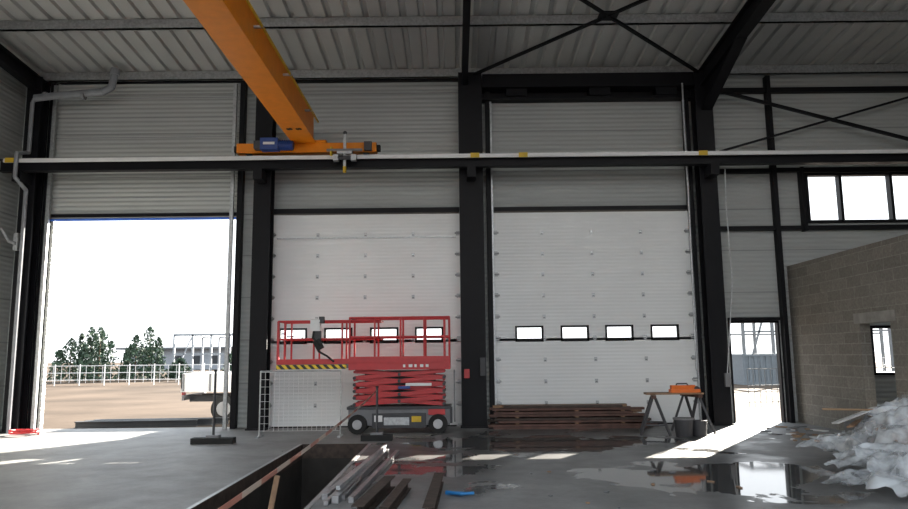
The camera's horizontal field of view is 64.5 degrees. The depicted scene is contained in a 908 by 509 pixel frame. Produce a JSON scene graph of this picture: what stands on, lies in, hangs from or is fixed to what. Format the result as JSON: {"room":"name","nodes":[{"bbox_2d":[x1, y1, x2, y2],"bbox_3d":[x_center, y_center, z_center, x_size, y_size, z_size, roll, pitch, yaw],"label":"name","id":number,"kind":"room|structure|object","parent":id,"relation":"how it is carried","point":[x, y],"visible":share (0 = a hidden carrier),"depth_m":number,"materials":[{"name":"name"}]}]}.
{"room":"industrial warehouse","nodes":[
{"label":"industrial warehouse","id":0,"kind":"room"},
{"bbox_2d":[0,67,26,430],"bbox_3d":[-10.631,-2.877,4.964,0.200,10.500,25.000,-1,-8,0],"label":"wall","id":1,"kind":"structure","parent":0,"point":[12,91],"depth_m":16.94,"materials":[{"name":"grey metal"}]},
{"bbox_2d":[0,421,907,508],"bbox_3d":[0.775,2.344,4.340,22.900,0.250,25.250,-1,-8,0],"label":"floor","id":2,"kind":"structure","parent":0,"point":[95,468],"depth_m":10.50,"materials":[{"name":"concrete"}]},
{"bbox_2d":[8,428,40,434],"bbox_3d":[-9.261,3.820,15.533,0.642,0.144,0.543,-1,-8,0],"label":"coiled hose","id":3,"kind":"object","parent":2,"relation":"on","point":[37,430],"visible":1,"depth_m":15.34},
{"bbox_2d":[0,77,50,432],"bbox_3d":[-9.952,-0.142,16.570,0.400,8.300,0.810,-1,-8,0],"label":"steel column","id":4,"kind":"structure","parent":2,"relation":"on","point":[34,182],"depth_m":16.68,"materials":[{"name":"black metal"}]},
{"bbox_2d":[0,228,19,250],"bbox_3d":[-10.231,-0.354,16.560,0.413,0.522,0.150,-1,-8,0],"label":"bracket","id":5,"kind":"object","parent":4,"relation":"attached to","point":[16,239],"visible":1,"depth_m":16.53,"materials":[{"name":"metal"}]},
{"bbox_2d":[0,44,46,92],"bbox_3d":[-10.021,-6.712,5.452,0.200,2.341,24.928,-1,-8,0],"label":"rafter","id":6,"kind":"object","parent":4,"relation":"on","point":[9,62],"depth_m":16.46,"materials":[{"name":"black metal"}]},
{"bbox_2d":[6,67,120,433],"bbox_3d":[-8.911,-0.257,16.315,2.074,8.436,0.605,-1,-8,0],"label":"drain pipe","id":7,"kind":"object","parent":4,"relation":"attached to","point":[114,72],"visible":1,"depth_m":16.56,"materials":[{"name":"grey plastic"}]},
{"bbox_2d":[190,370,235,443],"bbox_3d":[-4.570,2.898,13.737,0.800,1.380,0.220,-1,-8,0],"label":"barrier post","id":8,"kind":"object","parent":2,"relation":"on","point":[213,438],"visible":1,"depth_m":13.58,"materials":[{"name":"metal"}]},
{"bbox_2d":[245,96,275,430],"bbox_3d":[-4.462,-0.200,16.570,0.460,8.300,0.810,-1,-8,0],"label":"steel column","id":9,"kind":"structure","parent":2,"relation":"on","point":[265,125],"depth_m":16.52,"materials":[{"name":"black metal"}]},
{"bbox_2d":[186,443,370,508],"bbox_3d":[-2.197,3.658,7.921,1.530,1.806,11.000,-1,-8,0],"label":"pit","id":10,"kind":"object","parent":2,"relation":"in","point":[302,482],"visible":0.68,"depth_m":12.34,"materials":[{"name":"concrete"}]},
{"bbox_2d":[268,475,279,508],"bbox_3d":[-2.049,3.463,7.948,0.229,1.976,0.060,5,-10,-37],"label":"stake","id":11,"kind":"object","parent":10,"relation":"in","point":[276,477],"visible":1,"depth_m":8.07,"materials":[{"name":"brown wood"}]},
{"bbox_2d":[218,390,376,508],"bbox_3d":[-1.281,1.857,8.123,0.004,0.122,11.749,0,-8,-2],"label":"barrier tape","id":12,"kind":"object","parent":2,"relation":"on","point":[257,484],"visible":1,"depth_m":4.74,"materials":[{"name":"red plastic"}]},
{"bbox_2d":[255,370,342,437],"bbox_3d":[-3.143,3.045,14.724,1.710,1.334,0.400,-1,-8,0],"label":"barrier panel","id":13,"kind":"object","parent":2,"relation":"on","point":[298,371],"visible":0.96,"depth_m":14.73,"materials":[{"name":"white paint"}]},
{"bbox_2d":[322,444,398,505],"bbox_3d":[-1.202,2.966,10.043,0.395,0.143,4.488,-1,-8,3],"label":"bundle","id":14,"kind":"object","parent":2,"relation":"on","point":[343,488],"visible":1,"depth_m":9.00,"materials":[{"name":"silver metal"}]},
{"bbox_2d":[276,316,455,434],"bbox_3d":[-1.869,2.582,15.535,3.801,2.450,1.010,-1,-8,0],"label":"scissor lift","id":15,"kind":"object","parent":2,"relation":"on","point":[399,379],"visible":0.99,"depth_m":15.20,"materials":[{"name":"metal"}]},
{"bbox_2d":[351,476,394,508],"bbox_3d":[-0.872,2.679,8.006,0.130,0.140,1.807,-1,-8,5],"label":"steel beam","id":16,"kind":"structure","parent":2,"relation":"on","point":[376,494],"depth_m":7.96,"materials":[{"name":"brown metal"}]},
{"bbox_2d":[361,386,392,440],"bbox_3d":[-1.488,3.066,13.911,0.600,1.030,0.220,-1,-8,0],"label":"barrier post","id":17,"kind":"object","parent":2,"relation":"on","point":[373,436],"depth_m":13.75,"materials":[{"name":"black metal"}]},
{"bbox_2d":[379,478,410,508],"bbox_3d":[-0.632,2.680,7.955,0.100,0.120,1.704,-1,-8,4],"label":"steel beam","id":18,"kind":"structure","parent":2,"relation":"on","point":[399,493],"depth_m":7.91,"materials":[{"name":"brown metal"}]},
{"bbox_2d":[422,473,443,508],"bbox_3d":[-0.222,2.704,8.153,0.120,0.120,2.101,-1,-8,2],"label":"steel beam","id":19,"kind":"structure","parent":2,"relation":"on","point":[433,495],"depth_m":7.99,"materials":[{"name":"brown metal"}]},
{"bbox_2d":[445,490,473,495],"bbox_3d":[0.056,2.756,8.302,0.353,0.044,0.125,-3,-8,18],"label":"strap tensioner","id":20,"kind":"object","parent":2,"relation":"on","point":[461,493],"visible":1,"depth_m":8.28,"materials":[{"name":"blue plastic"}]},
{"bbox_2d":[458,72,488,427],"bbox_3d":[0.417,-0.251,16.570,0.620,8.300,0.810,-1,-8,0],"label":"steel column","id":21,"kind":"structure","parent":2,"relation":"on","point":[471,201],"depth_m":16.55,"materials":[{"name":"black metal"}]},
{"bbox_2d":[462,0,470,84],"bbox_3d":[0.229,-6.819,5.452,0.140,2.341,24.928,-1,-8,0],"label":"rafter","id":22,"kind":"object","parent":21,"relation":"on","point":[466,3],"depth_m":15.14,"materials":[{"name":"black metal"}]},
{"bbox_2d":[464,358,485,377],"bbox_3d":[0.467,2.544,16.158,0.480,0.450,0.110,-1,-8,0],"label":"control box","id":23,"kind":"object","parent":21,"relation":"attached to","point":[482,360],"visible":1,"depth_m":16.11,"materials":[{"name":"plastic"}]},
{"bbox_2d":[488,403,653,429],"bbox_3d":[2.649,3.570,15.904,3.796,0.501,0.500,-1,-8,0],"label":"stack","id":24,"kind":"object","parent":2,"relation":"on","point":[611,415],"visible":0.91,"depth_m":15.69,"materials":[{"name":"brown wood"}]},
{"bbox_2d":[639,395,671,435],"bbox_3d":[4.054,3.235,14.586,0.611,0.782,0.824,-3,-8,13],"label":"sawhorse","id":25,"kind":"object","parent":2,"relation":"on","point":[644,421],"visible":0.99,"depth_m":14.26,"materials":[{"name":"grey metal"}]},
{"bbox_2d":[643,392,703,394],"bbox_3d":[4.455,2.836,14.717,1.150,0.032,0.450,-1,-8,0],"label":"plank","id":26,"kind":"object","parent":25,"relation":"on","point":[645,393],"visible":0.8,"depth_m":14.49,"materials":[{"name":"brown wood"}]},
{"bbox_2d":[669,383,700,392],"bbox_3d":[4.683,2.708,14.649,0.609,0.193,0.220,-1,-8,0],"label":"toolbox","id":27,"kind":"object","parent":26,"relation":"on","point":[676,388],"visible":1,"depth_m":14.57,"materials":[{"name":"orange plastic"}]},
{"bbox_2d":[530,426,828,507],"bbox_3d":[4.557,3.190,11.623,2.616,0.020,9.919,-8,-11,43],"label":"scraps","id":28,"kind":"object","parent":2,"relation":"on","point":[796,434],"visible":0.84,"depth_m":13.93,"materials":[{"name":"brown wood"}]},
{"bbox_2d":[673,417,706,437],"bbox_3d":[4.604,3.352,13.990,0.699,0.360,0.396,1,-8,-10],"label":"bucket","id":29,"kind":"object","parent":2,"relation":"on","point":[685,427],"visible":1,"depth_m":13.88,"materials":[{"name":"grey plastic"}]},
{"bbox_2d":[671,394,715,433],"bbox_3d":[4.884,3.255,14.784,0.611,0.782,0.824,1,-8,-9],"label":"sawhorse","id":30,"kind":"object","parent":2,"relation":"on","point":[691,411],"visible":0.65,"depth_m":14.51,"materials":[{"name":"grey metal"}]},
{"bbox_2d":[690,70,734,425],"bbox_3d":[5.967,-0.309,16.570,0.460,8.300,0.810,-1,-8,0],"label":"steel column","id":31,"kind":"structure","parent":2,"relation":"on","point":[706,183],"depth_m":16.59,"materials":[{"name":"black metal"}]},
{"bbox_2d":[0,149,907,172],"bbox_3d":[0.727,-2.170,16.517,22.300,0.320,0.290,-1,-8,0],"label":"beam","id":32,"kind":"structure","parent":31,"relation":"attached to","point":[850,156],"depth_m":16.54,"materials":[{"name":"black metal"}]},
{"bbox_2d":[183,0,380,155],"bbox_3d":[-3.395,-4.310,5.458,3.360,0.925,22.920,-1,-8,0],"label":"crane","id":33,"kind":"object","parent":32,"relation":"on","point":[234,26],"visible":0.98,"depth_m":12.92,"materials":[{"name":"metal"}]},
{"bbox_2d":[326,131,361,172],"bbox_3d":[-2.475,-2.333,16.302,0.800,0.970,0.170,-1,-8,0],"label":"collector","id":34,"kind":"object","parent":32,"relation":"attached to","point":[347,154],"visible":1,"depth_m":16.23,"materials":[{"name":"metal"}]},
{"bbox_2d":[724,167,732,386],"bbox_3d":[6.207,0.456,16.463,0.324,5.050,0.070,-1,-8,0],"label":"cable","id":35,"kind":"object","parent":31,"relation":"attached to","point":[727,376],"visible":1,"depth_m":16.35,"materials":[{"name":"plastic"}]},
{"bbox_2d":[699,0,775,109],"bbox_3d":[5.952,-6.560,5.407,0.240,2.985,24.933,-1,-8,0],"label":"rafter","id":36,"kind":"object","parent":31,"relation":"on","point":[718,65],"depth_m":15.59,"materials":[{"name":"black metal"}]},
{"bbox_2d":[796,394,907,497],"bbox_3d":[6.445,2.505,10.247,2.833,0.970,5.875,-3,-8,19],"label":"plastic sheeting","id":37,"kind":"object","parent":2,"relation":"on","point":[883,434],"visible":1,"depth_m":9.75,"materials":[{"name":"white plastic"}]},
{"bbox_3d":[11.697,-0.369,16.571,0.360,8.300,0.810,-1,-8,0],"label":"steel column","id":38,"kind":"structure","parent":2,"relation":"on","visible":0},
{"bbox_2d":[719,90,907,150],"bbox_3d":[8.992,-3.227,17.229,5.369,1.567,0.120,-1,-8,0],"label":"brace","id":39,"kind":"object","parent":38,"relation":"attached to","point":[825,118],"visible":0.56,"depth_m":17.20,"materials":[{"name":"black metal"}]},
{"bbox_3d":[-4.422,-0.127,17.090,0.120,8.300,0.200,-1,-8,0],"label":"door frame post","id":40,"kind":"object","parent":2,"relation":"on","visible":0},
{"bbox_2d":[269,130,461,427],"bbox_3d":[-2.098,0.163,17.026,4.570,7.740,0.160,-1,-8,0],"label":"door","id":41,"kind":"structure","parent":40,"relation":"attached to","point":[333,267],"depth_m":16.95,"materials":[{"name":"metal"}]},
{"bbox_2d":[0,0,907,72],"bbox_3d":[0.714,-7.237,5.661,22.980,2.086,25.200,-1,-8,0],"label":"ceiling","id":42,"kind":"structure","parent":0,"point":[808,43],"depth_m":16.23,"materials":[{"name":"grey metal"}]},
{"bbox_2d":[0,11,907,31],"bbox_3d":[0.698,-4.937,15.244,22.500,0.210,0.080,-1,-8,0],"label":"purlin","id":43,"kind":"structure","parent":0,"point":[893,16],"depth_m":15.21,"materials":[{"name":"grey metal"}]},
{"bbox_2d":[1,73,907,429],"bbox_3d":[0.747,-0.258,17.263,22.900,8.500,0.120,-1,-8,0],"label":"wall","id":44,"kind":"structure","parent":0,"point":[400,117],"depth_m":17.46,"materials":[{"name":"grey metal"}]},
{"bbox_2d":[27,83,58,428],"bbox_3d":[-9.721,-0.071,17.090,0.120,8.300,0.200,-1,-8,0],"label":"door frame post","id":45,"kind":"object","parent":44,"relation":"attached to","point":[52,84],"visible":0.44,"depth_m":16.92,"materials":[{"name":"black metal"}]},
{"bbox_2d":[30,83,240,428],"bbox_3d":[-7.411,-0.093,17.040,4.500,8.280,0.260,-1,-8,0],"label":"door","id":46,"kind":"structure","parent":45,"relation":"attached to","point":[190,119],"depth_m":17.42,"materials":[{"name":"metal"}]},
{"bbox_2d":[230,81,247,428],"bbox_3d":[-5.101,-0.120,17.090,0.120,8.300,0.200,-1,-8,0],"label":"door frame post","id":47,"kind":"object","parent":44,"relation":"attached to","point":[244,87],"visible":0.8,"depth_m":16.95,"materials":[{"name":"black metal"}]},
{"bbox_2d":[60,78,457,84],"bbox_3d":[-4.770,-4.258,17.702,9.750,0.080,0.140,-1,-8,0],"label":"beam","id":48,"kind":"structure","parent":44,"relation":"attached to","point":[405,79],"depth_m":17.63,"materials":[{"name":"black metal"}]},
{"bbox_2d":[51,205,687,217],"bbox_3d":[-2.031,-1.023,17.213,15.160,0.140,0.200,-1,-8,0],"label":"beam","id":49,"kind":"structure","parent":44,"relation":"attached to","point":[415,210],"depth_m":17.12,"materials":[{"name":"black metal"}]},
{"bbox_2d":[485,92,494,423],"bbox_3d":[0.848,-0.182,17.090,0.120,8.300,0.200,-1,-8,0],"label":"door frame post","id":50,"kind":"object","parent":44,"relation":"attached to","point":[487,94],"visible":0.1,"depth_m":16.95,"materials":[{"name":"black metal"}]},
{"bbox_2d":[489,101,702,423],"bbox_3d":[3.266,0.107,17.026,4.740,7.740,0.160,-1,-8,0],"label":"door","id":51,"kind":"structure","parent":50,"relation":"attached to","point":[595,271],"depth_m":16.89,"materials":[{"name":"metal"}]},
{"bbox_2d":[482,72,693,102],"bbox_3d":[3.238,-4.042,17.468,5.120,0.560,0.480,-1,-8,0],"label":"header beam","id":52,"kind":"structure","parent":44,"relation":"attached to","point":[638,86],"depth_m":17.30,"materials":[{"name":"black metal"}]},
{"bbox_2d":[681,83,697,370],"bbox_3d":[5.483,-0.728,16.782,0.041,6.800,0.095,3,-9,-22],"label":"cable conduit","id":53,"kind":"object","parent":52,"relation":"attached to","point":[681,83],"visible":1,"depth_m":16.70,"materials":[{"name":"metal"}]},
{"bbox_2d":[681,90,706,419],"bbox_3d":[5.668,-0.233,17.090,0.120,8.300,0.200,-1,-8,0],"label":"door frame post","id":54,"kind":"object","parent":44,"relation":"attached to","point":[698,313],"visible":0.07,"depth_m":16.96,"materials":[{"name":"black metal"}]},
{"bbox_2d":[727,317,779,320],"bbox_3d":[7.026,1.510,16.874,1.180,0.070,0.140,-1,-8,0],"label":"beam","id":55,"kind":"structure","parent":44,"relation":"attached to","point":[736,318],"depth_m":16.81,"materials":[{"name":"black metal"}]},
{"bbox_2d":[728,320,785,422],"bbox_3d":[7.039,2.722,16.804,1.180,2.340,0.160,-1,-8,0],"label":"door frame","id":56,"kind":"structure","parent":44,"relation":"in","point":[776,322],"depth_m":16.78,"materials":[{"name":"black metal"}]},
{"bbox_2d":[762,75,795,422],"bbox_3d":[7.698,-0.254,17.090,0.100,8.300,0.200,-1,-8,0],"label":"steel column","id":57,"kind":"structure","parent":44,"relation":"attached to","point":[785,340],"depth_m":16.96,"materials":[{"name":"black metal"}]},
{"bbox_2d":[797,167,808,231],"bbox_3d":[8.347,-1.325,17.240,0.080,1.550,0.200,-1,-8,0],"label":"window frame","id":58,"kind":"structure","parent":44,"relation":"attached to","point":[800,175],"depth_m":17.19,"materials":[{"name":"black metal"}]},
{"bbox_2d":[720,86,907,94],"bbox_3d":[9.058,-4.027,17.649,5.800,0.120,0.140,-1,-8,0],"label":"beam","id":59,"kind":"structure","parent":44,"relation":"attached to","point":[855,89],"depth_m":17.58,"materials":[{"name":"black metal"}]},
{"bbox_2d":[720,166,907,173],"bbox_3d":[9.079,-2.034,17.369,5.800,0.115,0.140,-1,-8,0],"label":"beam","id":60,"kind":"structure","parent":44,"relation":"attached to","point":[889,168],"depth_m":17.30,"materials":[{"name":"black metal"}]},
{"bbox_2d":[720,224,907,230],"bbox_3d":[9.094,-0.640,17.173,5.800,0.100,0.140,-1,-8,0],"label":"beam","id":61,"kind":"structure","parent":44,"relation":"attached to","point":[890,226],"depth_m":17.10,"materials":[{"name":"black metal"}]},
{"bbox_2d":[787,73,904,74],"bbox_3d":[0.704,-4.424,17.722,22.500,0.120,0.110,-1,-8,0],"label":"trim","id":62,"kind":"structure","parent":44,"relation":"attached to","point":[883,73],"depth_m":17.76,"materials":[{"name":"metal"}]},
{"bbox_2d":[804,172,907,222],"bbox_3d":[10.146,-1.368,17.360,3.380,1.230,0.170,-1,-8,0],"label":"window","id":63,"kind":"structure","parent":44,"relation":"in","point":[888,175],"depth_m":17.32,"materials":[{"name":"black metal"}]},
{"bbox_2d":[870,325,894,374],"bbox_3d":[10.224,2.236,16.853,1.000,1.150,0.170,-1,-8,0],"label":"window","id":64,"kind":"structure","parent":44,"relation":"in","point":[872,327],"depth_m":16.78,"materials":[{"name":"black metal"}]},
{"bbox_2d":[37,64,907,81],"bbox_3d":[0.704,-4.424,17.545,22.500,0.210,0.080,-1,-8,0],"label":"purlin","id":65,"kind":"structure","parent":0,"point":[836,68],"depth_m":17.51,"materials":[{"name":"grey metal"}]},
{"bbox_2d":[473,0,699,74],"bbox_3d":[3.143,-5.448,12.172,5.544,0.892,10.446,-1,-8,0],"label":"brace","id":66,"kind":"structure","parent":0,"point":[603,15],"depth_m":15.40,"materials":[{"name":"black metal"}]},
{"bbox_2d":[787,234,907,430],"bbox_3d":[9.961,1.496,12.898,4.110,3.620,7.990,-1,-8,0],"label":"wall","id":67,"kind":"structure","parent":0,"point":[834,299],"depth_m":14.58,"materials":[{"name":"concrete"}]},
{"label":"outside","id":68,"kind":"structure","parent":0,"visible":0},
{"bbox_2d":[43,354,891,428],"bbox_3d":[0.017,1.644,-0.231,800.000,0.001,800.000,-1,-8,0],"label":"ground","id":69,"kind":"structure","parent":68,"point":[66,403],"depth_m":27.40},
{"bbox_2d":[46,337,93,381],"bbox_3d":[-29.486,8.066,55.408,3.063,3.432,2.681,-1,-8,0],"label":"conifer tree","id":70,"kind":"object","parent":69,"relation":"on","point":[71,342],"visible":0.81,"depth_m":55.16,"materials":[{"name":"green plant"}]},
{"bbox_2d":[71,326,108,379],"bbox_3d":[-28.580,7.802,56.581,2.645,4.299,2.299,-4,-9,25],"label":"conifer tree","id":71,"kind":"object","parent":69,"relation":"on","point":[81,336],"visible":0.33,"depth_m":56.54,"materials":[{"name":"green plant"}]},
{"bbox_2d":[74,327,121,381],"bbox_3d":[-26.819,7.524,54.460,2.938,4.164,2.839,-1,-8,0],"label":"conifer tree","id":72,"kind":"object","parent":69,"relation":"on","point":[102,347],"visible":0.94,"depth_m":54.41,"materials":[{"name":"green plant"}]},
{"bbox_2d":[115,334,149,380],"bbox_3d":[-24.655,7.909,55.440,2.601,3.599,2.073,-1,-8,0],"label":"conifer tree","id":73,"kind":"object","parent":69,"relation":"on","point":[130,352],"visible":0.81,"depth_m":55.21,"materials":[{"name":"green plant"}]},
{"bbox_2d":[133,326,167,380],"bbox_3d":[-23.645,7.727,56.511,2.879,4.271,2.648,-1,-8,0],"label":"conifer tree","id":74,"kind":"object","parent":69,"relation":"on","point":[151,358],"visible":0.86,"depth_m":56.12,"materials":[{"name":"green plant"}]},
{"bbox_2d":[74,417,228,428],"bbox_3d":[-7.507,4.203,17.995,3.545,0.160,0.705,0,-8,-4],"label":"steel beams","id":75,"kind":"structure","parent":69,"relation":"on","point":[146,422],"depth_m":17.72,"materials":[{"name":"grey metal"}]},
{"bbox_2d":[115,347,231,369],"bbox_3d":[-34.832,16.212,112.893,32.000,3.360,10.000,-1,-8,0],"label":"warehouse","id":76,"kind":"structure","parent":69,"relation":"on","point":[168,351],"depth_m":108.87,"materials":[{"name":"white metal"}]},
{"bbox_2d":[164,358,191,379],"bbox_3d":[-21.485,8.922,56.282,2.239,1.798,2.124,-1,-8,0],"label":"conifer tree","id":77,"kind":"object","parent":69,"relation":"on","point":[172,370],"visible":0.73,"depth_m":56.09,"materials":[{"name":"green plant"}]},
{"bbox_2d":[181,372,230,420],"bbox_3d":[-4.374,3.463,19.964,5.720,2.110,1.930,-1,-8,0],"label":"flatbed truck","id":78,"kind":"object","parent":69,"relation":"on","point":[203,382],"visible":0.23,"depth_m":19.02,"materials":[{"name":"white paint"}]},
{"bbox_2d":[222,350,231,370],"bbox_3d":[-16.957,8.454,55.417,2.315,2.420,2.195,-1,-8,0],"label":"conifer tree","id":79,"kind":"object","parent":69,"relation":"on","point":[230,355],"visible":0.15,"depth_m":55.29,"materials":[{"name":"green plant"}]},
{"bbox_2d":[172,333,303,372],"bbox_3d":[-19.156,9.099,64.893,9.660,3.760,7.160,-1,-8,0],"label":"building","id":80,"kind":"structure","parent":69,"relation":"on","point":[211,336],"depth_m":61.59,"materials":[{"name":"grey metal"}]},
{"bbox_2d":[46,357,891,385],"bbox_3d":[2.558,7.485,46.406,95.040,1.360,0.069,-1,-8,0],"label":"fence","id":81,"kind":"object","parent":69,"relation":"on","point":[204,364],"visible":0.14,"depth_m":46.41,"materials":[{"name":"white metal"}]},
{"bbox_2d":[732,354,778,384],"bbox_3d":[18.065,6.121,38.683,6.060,1.590,2.490,-1,-8,0],"label":"container","id":82,"kind":"object","parent":69,"relation":"on","point":[742,364],"visible":0.31,"depth_m":37.52,"materials":[{"name":"grey metal"}]},
{"bbox_2d":[731,323,894,371],"bbox_3d":[23.807,5.352,47.180,12.660,5.360,7.160,-1,-8,0],"label":"building","id":83,"kind":"structure","parent":69,"relation":"on","point":[755,339],"depth_m":43.70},
{"bbox_2d":[747,367,893,406],"bbox_3d":[11.688,4.072,22.132,5.310,1.172,0.025,-1,-8,0],"label":"mesh fence","id":84,"kind":"object","parent":69,"relation":"on","point":[765,385],"visible":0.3,"depth_m":22.13,"materials":[{"name":"white metal"}]}
]}

